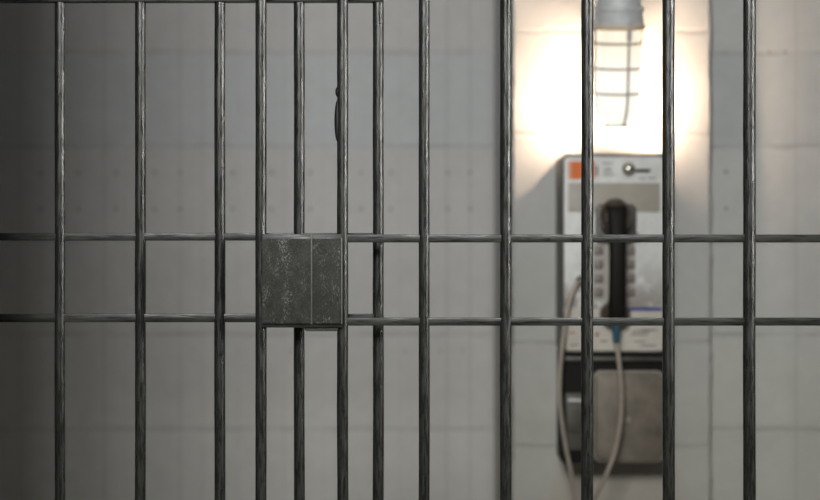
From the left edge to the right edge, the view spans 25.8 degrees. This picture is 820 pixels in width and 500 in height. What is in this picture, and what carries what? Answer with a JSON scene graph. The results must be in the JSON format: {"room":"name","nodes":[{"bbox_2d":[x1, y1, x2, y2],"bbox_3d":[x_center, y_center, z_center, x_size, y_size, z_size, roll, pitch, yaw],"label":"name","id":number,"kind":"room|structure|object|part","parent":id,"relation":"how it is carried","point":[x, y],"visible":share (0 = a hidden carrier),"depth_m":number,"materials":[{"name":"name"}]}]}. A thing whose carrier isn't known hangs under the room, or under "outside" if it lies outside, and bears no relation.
{"room":"prison interior","nodes":[
{"label":"prison interior","id":0,"kind":"room"},
{"bbox_2d":[0,0,493,499],"bbox_3d":[-1.093,0.025,4.210,2.614,2.750,0.120,0,0,0],"label":"wall","id":1,"kind":"structure","parent":0,"point":[99,37],"depth_m":4.15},
{"bbox_2d":[255,0,819,499],"bbox_3d":[0.667,0.025,2.200,1.714,2.750,0.041,0,0,0],"label":"bars","id":2,"kind":"object","parent":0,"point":[301,280],"visible":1,"depth_m":2.19,"materials":[{"name":"metal"}]},
{"bbox_3d":[-0.150,0.038,2.186,0.060,0.103,0.004,0,0,0],"label":"plate","id":3,"kind":"part","parent":2,"relation":"part of","materials":[{"name":"grey metal"}]},
{"bbox_3d":[-0.102,0.038,2.186,0.035,0.103,0.004,0,0,0],"label":"plate","id":4,"kind":"part","parent":2,"relation":"part of","materials":[{"name":"grey metal"}]},
{"bbox_2d":[494,0,710,499],"bbox_3d":[0.382,0.025,3.835,0.381,2.750,0.870,0,0,0],"label":"wall","id":5,"kind":"structure","parent":0,"point":[546,34],"depth_m":3.40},
{"bbox_2d":[556,154,662,462],"bbox_3d":[0.373,0.107,3.313,0.193,0.566,0.174,0,0,0],"label":"payphone","id":6,"kind":"object","parent":5,"relation":"attached to","point":[635,179],"visible":0.74,"depth_m":3.26,"materials":[{"name":"grey paint"}]},
{"bbox_2d":[557,198,631,499],"bbox_3d":[0.333,0.192,3.223,0.134,0.571,0.070,0,0,0],"label":"telephone handset","id":7,"kind":"object","parent":6,"relation":"hanging from","point":[615,215],"visible":0.94,"depth_m":3.21,"materials":[{"name":"black plastic"}]},
{"bbox_3d":[0.326,0.265,3.236,0.120,0.425,0.027,0,0,13],"label":"cord","id":8,"kind":"part","parent":7,"relation":"part of","materials":[{"name":"grey metal"}]},
{"bbox_3d":[0.370,0.025,3.208,0.038,0.209,0.040,0,0,0],"label":"handle","id":9,"kind":"part","parent":7,"relation":"part of","materials":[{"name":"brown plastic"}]},
{"bbox_3d":[0.400,0.304,3.281,0.126,0.162,0.016,0,0,0],"label":"vault door","id":10,"kind":"part","parent":6,"relation":"part of","materials":[{"name":"grey metal"}]},
{"bbox_3d":[0.396,-0.147,3.251,0.025,0.025,0.020,0,0,0],"label":"coin knob","id":11,"kind":"part","parent":6,"relation":"part of","materials":[{"name":"metal"}]},
{"bbox_3d":[0.413,-0.147,3.260,0.065,0.032,0.002,0,0,0],"label":"coin slot plate","id":12,"kind":"part","parent":6,"relation":"part of","materials":[{"name":"metal"}]},
{"bbox_2d":[593,0,644,128],"bbox_3d":[0.382,-0.406,3.321,0.104,0.364,0.158,0,0,0],"label":"lamp","id":13,"kind":"object","parent":5,"relation":"attached to","point":[618,25],"visible":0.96,"depth_m":3.27,"materials":[{"name":"white glass"}]},
{"bbox_2d":[596,30,639,124],"bbox_3d":[0.383,-0.320,3.310,0.082,0.185,0.082,0,10,0],"label":"cage","id":14,"kind":"object","parent":13,"relation":"on","point":[617,51],"depth_m":3.28,"materials":[{"name":"grey metal"}]},
{"bbox_2d":[709,0,819,499],"bbox_3d":[1.475,0.025,3.505,1.850,2.750,0.120,0,0,0],"label":"wall","id":15,"kind":"structure","parent":0,"point":[787,31],"depth_m":3.44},
{"bbox_3d":[0.000,1.450,1.635,4.800,0.100,5.270,0,0,0],"label":"floor","id":16,"kind":"structure","parent":0,"visible":0},
{"bbox_2d":[0,0,383,499],"bbox_3d":[-0.340,0.538,2.250,0.615,1.725,0.017,0,0,0],"label":"gate","id":17,"kind":"object","parent":16,"relation":"on","point":[140,236],"visible":0.95,"depth_m":2.24,"materials":[{"name":"metal"}]},
{"bbox_3d":[-0.340,-0.318,2.250,0.614,0.014,0.017,0,0,0],"label":"rail","id":18,"kind":"part","parent":17,"relation":"part of","materials":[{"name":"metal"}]}
]}

